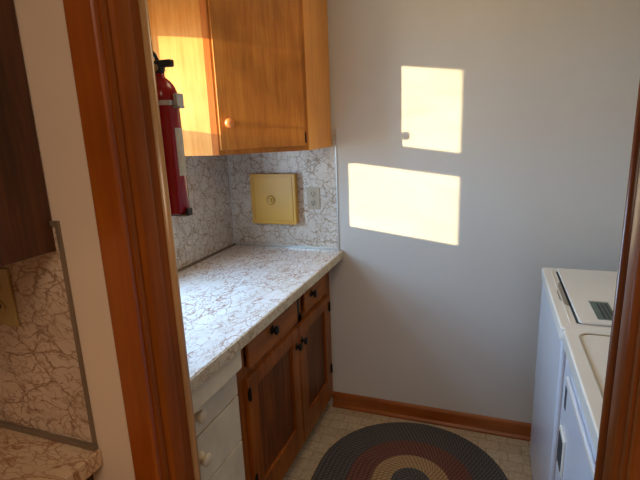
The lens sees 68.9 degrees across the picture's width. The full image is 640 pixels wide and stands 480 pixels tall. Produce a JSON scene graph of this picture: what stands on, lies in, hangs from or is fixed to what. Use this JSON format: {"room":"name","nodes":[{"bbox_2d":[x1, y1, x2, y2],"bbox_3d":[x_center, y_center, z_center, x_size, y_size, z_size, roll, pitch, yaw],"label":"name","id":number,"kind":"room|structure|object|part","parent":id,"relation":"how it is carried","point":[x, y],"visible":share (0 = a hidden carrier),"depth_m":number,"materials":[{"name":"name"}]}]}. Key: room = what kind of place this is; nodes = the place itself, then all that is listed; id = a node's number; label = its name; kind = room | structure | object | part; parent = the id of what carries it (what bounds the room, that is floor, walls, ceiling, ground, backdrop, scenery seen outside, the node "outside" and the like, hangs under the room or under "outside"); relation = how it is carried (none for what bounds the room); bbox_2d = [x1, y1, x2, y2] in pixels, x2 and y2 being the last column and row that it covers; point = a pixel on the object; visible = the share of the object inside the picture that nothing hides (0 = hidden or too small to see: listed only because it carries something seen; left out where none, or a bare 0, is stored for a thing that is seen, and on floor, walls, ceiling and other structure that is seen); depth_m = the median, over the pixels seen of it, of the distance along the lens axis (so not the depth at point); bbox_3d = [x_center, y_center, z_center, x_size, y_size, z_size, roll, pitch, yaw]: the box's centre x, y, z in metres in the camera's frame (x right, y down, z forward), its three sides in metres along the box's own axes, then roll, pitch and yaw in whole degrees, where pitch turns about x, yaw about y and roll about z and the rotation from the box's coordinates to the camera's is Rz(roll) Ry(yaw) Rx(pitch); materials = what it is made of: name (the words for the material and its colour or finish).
{"room":"kitchen","nodes":[
{"label":"kitchen","id":0,"kind":"room"},
{"bbox_2d":[13,0,134,479],"bbox_3d":[0.525,0.170,0.575,3.300,2.420,0.099,3,14,20],"label":"wall","id":1,"kind":"structure","parent":0,"point":[42,29],"depth_m":0.82,"materials":[{"name":"paint"}]},
{"bbox_2d":[0,0,55,266],"bbox_3d":[-0.835,-0.341,0.720,0.599,0.791,0.327,3,14,20],"label":"upper cabinet","id":2,"kind":"object","parent":1,"relation":"attached to","point":[26,232],"visible":1,"depth_m":0.78,"materials":[{"name":"brown wood"}]},
{"bbox_2d":[0,220,97,450],"bbox_3d":[-0.750,0.181,0.995,0.618,0.470,0.012,3,14,20],"label":"backsplash","id":3,"kind":"structure","parent":1,"relation":"attached to","point":[44,393],"depth_m":0.94,"materials":[{"name":"laminate"}]},
{"bbox_2d":[0,268,19,325],"bbox_3d":[-0.645,0.113,0.935,0.082,0.121,0.009,3,14,20],"label":"wall outlet","id":4,"kind":"object","parent":3,"relation":"attached to","point":[8,310],"visible":1,"depth_m":0.93,"materials":[{"name":"plastic"}]},
{"bbox_2d":[0,301,4,314],"bbox_3d":[-0.645,0.135,0.938,0.031,0.031,0.002,3,14,20],"label":"socket","id":5,"kind":"object","parent":4,"relation":"attached to","point":[2,303],"depth_m":0.93,"materials":[{"name":"plastic"}]},
{"bbox_3d":[-0.742,0.405,1.046,0.618,0.011,0.008,3,14,20],"label":"cove trim","id":6,"kind":"part","parent":3,"relation":"part of","materials":[{"name":"grey metal"}]},
{"bbox_3d":[-0.493,0.193,0.903,0.066,0.469,0.008,3,14,20],"label":"edge trim","id":7,"kind":"part","parent":3,"relation":"part of","materials":[{"name":"grey metal"}]},
{"bbox_2d":[62,0,639,479],"bbox_3d":[0.059,0.292,0.780,0.871,2.123,0.126,3,14,20],"label":"door frame","id":8,"kind":"structure","parent":1,"relation":"attached to","point":[110,42],"depth_m":0.79,"materials":[{"name":"brown wood"}]},
{"bbox_3d":[-0.342,0.287,0.868,0.059,2.123,0.014,3,14,20],"label":"casing","id":9,"kind":"part","parent":8,"relation":"part of","materials":[{"name":"brown wood"}]},
{"bbox_3d":[0.421,0.323,0.591,0.059,2.123,0.014,3,14,20],"label":"casing","id":10,"kind":"part","parent":8,"relation":"part of","materials":[{"name":"brown wood"}]},
{"bbox_2d":[283,404,532,479],"bbox_3d":[0.355,1.522,0.283,3.500,0.060,4.600,3,14,20],"label":"floor","id":11,"kind":"structure","parent":0,"point":[512,456],"depth_m":2.30,"materials":[{"name":"beige tile"}]},
{"bbox_2d":[192,350,244,479],"bbox_3d":[-0.589,0.791,1.494,0.615,0.872,0.522,3,14,20],"label":"base cabinet","id":12,"kind":"object","parent":11,"relation":"on","point":[215,402],"visible":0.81,"depth_m":1.47,"materials":[{"name":"white paint"}]},
{"bbox_3d":[-0.348,0.510,1.353,0.030,0.040,0.040,3,14,20],"label":"knob","id":13,"kind":"part","parent":12,"relation":"part of","materials":[{"name":"white ceramic"}]},
{"bbox_3d":[-0.342,0.650,1.387,0.030,0.040,0.040,3,14,20],"label":"knob","id":14,"kind":"part","parent":12,"relation":"part of","materials":[{"name":"white ceramic"}]},
{"bbox_3d":[-0.374,0.517,1.344,0.013,0.134,0.510,3,14,20],"label":"drawer","id":15,"kind":"part","parent":12,"relation":"part of","materials":[{"name":"white paint"}]},
{"bbox_3d":[-0.368,0.670,1.381,0.013,0.170,0.510,3,14,20],"label":"drawer","id":16,"kind":"part","parent":12,"relation":"part of","materials":[{"name":"white paint"}]},
{"bbox_3d":[-0.361,0.846,1.422,0.013,0.180,0.510,3,14,20],"label":"drawer","id":17,"kind":"part","parent":12,"relation":"part of","materials":[{"name":"white paint"}]},
{"bbox_2d":[236,271,332,479],"bbox_3d":[-0.343,0.616,2.188,0.589,0.873,0.982,3,14,20],"label":"base cabinet","id":18,"kind":"object","parent":11,"relation":"on","point":[285,379],"visible":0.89,"depth_m":1.97,"materials":[{"name":"brown wood"}]},
{"bbox_2d":[178,245,343,392],"bbox_3d":[-0.435,0.232,1.837,0.639,0.040,1.511,3,14,20],"label":"countertop","id":19,"kind":"structure","parent":18,"relation":"on","point":[228,297],"depth_m":1.83,"materials":[{"name":"laminate"}]},
{"bbox_3d":[-0.182,0.331,1.836,0.015,0.154,0.441,3,14,20],"label":"drawer","id":20,"kind":"part","parent":18,"relation":"part of","materials":[{"name":"brown wood"}]},
{"bbox_3d":[-0.172,0.721,1.911,0.018,0.584,0.465,3,14,20],"label":"door","id":21,"kind":"part","parent":18,"relation":"part of","materials":[{"name":"brown wood"}]},
{"bbox_3d":[-0.172,0.348,1.806,0.026,0.038,0.038,3,14,20],"label":"knob","id":22,"kind":"part","parent":18,"relation":"part of","materials":[{"name":"black metal"}]},
{"bbox_3d":[-0.178,0.708,1.910,0.005,0.459,0.321,3,14,20],"label":"panel","id":23,"kind":"part","parent":18,"relation":"part of","materials":[{"name":"brown wood"}]},
{"bbox_3d":[-0.089,0.466,2.041,0.026,0.036,0.036,3,14,20],"label":"knob","id":24,"kind":"part","parent":18,"relation":"part of","materials":[{"name":"black metal"}]},
{"bbox_3d":[-0.068,0.452,2.097,0.026,0.036,0.036,3,14,20],"label":"knob","id":25,"kind":"part","parent":18,"relation":"part of","materials":[{"name":"black metal"}]},
{"bbox_3d":[-0.031,0.229,2.239,0.015,0.154,0.268,3,14,20],"label":"drawer","id":26,"kind":"part","parent":18,"relation":"part of","materials":[{"name":"brown wood"}]},
{"bbox_3d":[-0.028,0.251,2.191,0.026,0.038,0.038,3,14,20],"label":"knob","id":27,"kind":"part","parent":18,"relation":"part of","materials":[{"name":"black metal"}]},
{"bbox_3d":[-0.020,0.618,2.317,0.018,0.584,0.410,3,14,20],"label":"door","id":28,"kind":"part","parent":18,"relation":"part of","materials":[{"name":"brown wood"}]},
{"bbox_3d":[-0.026,0.606,2.316,0.005,0.459,0.266,3,14,20],"label":"panel","id":29,"kind":"part","parent":18,"relation":"part of","materials":[{"name":"brown wood"}]},
{"bbox_2d":[311,422,507,479],"bbox_3d":[0.316,1.117,1.833,0.848,0.012,1.328,3,14,20],"label":"braided rug","id":30,"kind":"object","parent":11,"relation":"on","point":[393,450],"visible":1,"depth_m":2.20,"materials":[{"name":"fabric"}]},
{"bbox_2d":[530,267,616,479],"bbox_3d":[1.176,0.574,1.666,0.697,1.080,0.646,3,14,20],"label":"washing machine","id":31,"kind":"object","parent":11,"relation":"on","point":[575,299],"visible":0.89,"depth_m":1.65,"materials":[{"name":"white metal"}]},
{"bbox_3d":[1.162,0.226,1.583,0.697,0.044,0.646,3,14,20],"label":"panel","id":32,"kind":"part","parent":31,"relation":"part of","materials":[{"name":"white metal"}]},
{"bbox_3d":[1.092,0.196,1.593,0.448,0.010,0.551,3,14,20],"label":"lid","id":33,"kind":"part","parent":31,"relation":"part of","materials":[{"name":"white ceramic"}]},
{"bbox_2d":[596,303,612,318],"bbox_3d":[0.904,0.225,1.480,0.031,0.001,0.134,3,14,20],"label":"print","id":34,"kind":"object","parent":31,"relation":"on","point":[603,310],"depth_m":1.48,"materials":[{"name":"black plastic"}]},
{"bbox_2d":[555,329,609,479],"bbox_3d":[0.948,0.728,1.057,0.696,1.080,0.679,3,14,20],"label":"dryer","id":35,"kind":"object","parent":11,"relation":"on","point":[586,352],"visible":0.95,"depth_m":1.19,"materials":[{"name":"white metal"}]},
{"bbox_3d":[0.691,0.604,1.337,0.007,0.120,0.083,3,14,20],"label":"handle","id":36,"kind":"part","parent":35,"relation":"part of","materials":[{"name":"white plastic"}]},
{"bbox_3d":[0.621,0.740,1.142,0.009,0.602,0.548,3,14,20],"label":"door","id":37,"kind":"part","parent":35,"relation":"part of","materials":[{"name":"white metal"}]},
{"bbox_3d":[-0.841,0.945,0.885,0.589,0.873,0.622,3,14,20],"label":"base cabinet","id":38,"kind":"object","parent":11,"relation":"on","visible":0},
{"bbox_2d":[0,427,102,479],"bbox_3d":[-0.844,0.501,0.771,0.623,0.038,0.630,3,14,20],"label":"countertop","id":39,"kind":"structure","parent":38,"relation":"on","point":[23,456],"depth_m":0.93,"materials":[{"name":"laminate"}]},
{"bbox_2d":[327,0,639,422],"bbox_3d":[0.598,-0.225,2.220,2.520,2.420,0.100,3,14,20],"label":"wall","id":40,"kind":"structure","parent":0,"point":[483,146],"depth_m":2.13,"materials":[{"name":"paint"}]},
{"bbox_2d":[147,0,331,155],"bbox_3d":[-0.333,-0.755,2.052,0.593,0.720,0.592,3,14,20],"label":"upper cabinet","id":41,"kind":"object","parent":40,"relation":"attached to","point":[252,76],"visible":0.95,"depth_m":1.86,"materials":[{"name":"brown wood"}]},
{"bbox_3d":[-0.573,-0.698,1.852,0.283,0.720,0.019,3,14,20],"label":"panel","id":42,"kind":"part","parent":41,"relation":"part of","materials":[{"name":"brown wood"}]},
{"bbox_3d":[-0.356,-0.460,1.834,0.038,0.038,0.040,-8,14,-21],"label":"knob","id":43,"kind":"part","parent":41,"relation":"part of","materials":[{"name":"orange wood"}]},
{"bbox_3d":[-0.242,-0.707,1.859,0.361,0.670,0.017,-8,14,-21],"label":"door","id":44,"kind":"part","parent":41,"relation":"part of","materials":[{"name":"brown wood"}]},
{"bbox_3d":[-0.243,-0.716,1.873,0.386,0.720,0.012,-8,14,-21],"label":"frame","id":45,"kind":"part","parent":41,"relation":"part of","materials":[{"name":"brown wood"}]},
{"bbox_3d":[-0.017,-0.774,2.080,0.019,0.720,0.305,3,14,20],"label":"panel","id":46,"kind":"part","parent":41,"relation":"part of","materials":[{"name":"brown wood"}]},
{"bbox_2d":[227,129,339,249],"bbox_3d":[-0.202,-0.258,2.450,0.616,0.609,0.011,3,14,20],"label":"backsplash","id":47,"kind":"structure","parent":40,"relation":"attached to","point":[316,168],"depth_m":2.44,"materials":[{"name":"laminate"}]},
{"bbox_3d":[-0.487,-0.232,2.562,0.006,0.522,0.007,3,14,20],"label":"corner trim","id":48,"kind":"part","parent":47,"relation":"part of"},
{"bbox_2d":[250,174,298,224],"bbox_3d":[-0.238,-0.215,2.440,0.256,0.264,0.066,3,14,20],"label":"wall box","id":49,"kind":"object","parent":47,"relation":"attached to","point":[274,197],"visible":1,"depth_m":2.42,"materials":[{"name":"yellow metal"}]},
{"bbox_3d":[-0.258,-0.206,2.422,0.044,0.044,0.014,3,14,20],"label":"knob","id":50,"kind":"part","parent":49,"relation":"part of","materials":[{"name":"yellow ceramic"}]},
{"bbox_3d":[-0.188,0.034,2.517,0.610,0.010,0.008,3,14,20],"label":"cove trim","id":51,"kind":"part","parent":47,"relation":"part of","materials":[{"name":"metal"}]},
{"bbox_2d":[307,188,319,208],"bbox_3d":[-0.034,-0.213,2.396,0.070,0.112,0.009,3,14,20],"label":"wall outlet","id":52,"kind":"object","parent":47,"relation":"attached to","point":[313,194],"visible":1,"depth_m":2.39,"materials":[{"name":"beige plastic"}]},
{"bbox_3d":[0.066,-0.246,2.355,0.047,0.608,0.006,3,14,20],"label":"edge trim","id":53,"kind":"part","parent":47,"relation":"part of","materials":[{"name":"metal"}]},
{"bbox_2d":[332,391,531,440],"bbox_3d":[0.892,0.936,2.336,1.745,0.088,0.022,3,14,20],"label":"baseboard","id":54,"kind":"structure","parent":40,"relation":"attached to","point":[501,427],"depth_m":2.44,"materials":[{"name":"brown wood"}]},
{"bbox_3d":[-0.709,-0.368,1.062,0.603,1.506,0.193,3,14,20],"label":"wall","id":55,"kind":"structure","parent":0,"visible":0},
{"bbox_2d":[158,93,192,215],"bbox_3d":[-0.344,-0.203,1.047,0.106,0.312,0.078,3,14,20],"label":"bracket","id":56,"kind":"object","parent":55,"relation":"attached to","point":[177,102],"visible":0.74,"depth_m":1.00,"materials":[{"name":"grey metal"}]},
{"bbox_2d":[153,51,189,214],"bbox_3d":[-0.344,-0.242,1.038,0.074,0.370,0.073,3,14,20],"label":"fire extinguisher","id":57,"kind":"object","parent":56,"relation":"attached to","point":[170,117],"visible":0.64,"depth_m":1.02,"materials":[{"name":"metal"}]},
{"bbox_3d":[-0.365,-0.402,1.005,0.042,0.043,0.008,3,14,20],"label":"squeeze lever","id":58,"kind":"part","parent":57,"relation":"part of","materials":[{"name":"black plastic"}]},
{"bbox_3d":[-0.338,-0.378,1.001,0.050,0.015,0.016,3,14,20],"label":"carry handle","id":59,"kind":"part","parent":57,"relation":"part of","materials":[{"name":"black plastic"}]},
{"bbox_3d":[-0.805,-0.092,1.893,0.120,2.420,1.515,3,14,20],"label":"wall","id":60,"kind":"structure","parent":0,"visible":0},
{"bbox_2d":[171,155,235,271],"bbox_3d":[-0.710,-0.083,1.960,0.011,0.535,1.308,3,14,20],"label":"backsplash","id":61,"kind":"structure","parent":60,"relation":"attached to","point":[199,236],"depth_m":2.33,"materials":[{"name":"laminate"}]},
{"bbox_3d":[-0.699,0.172,2.021,0.008,0.010,1.308,3,14,20],"label":"cove trim","id":62,"kind":"part","parent":61,"relation":"part of","materials":[{"name":"grey metal"}]}
]}

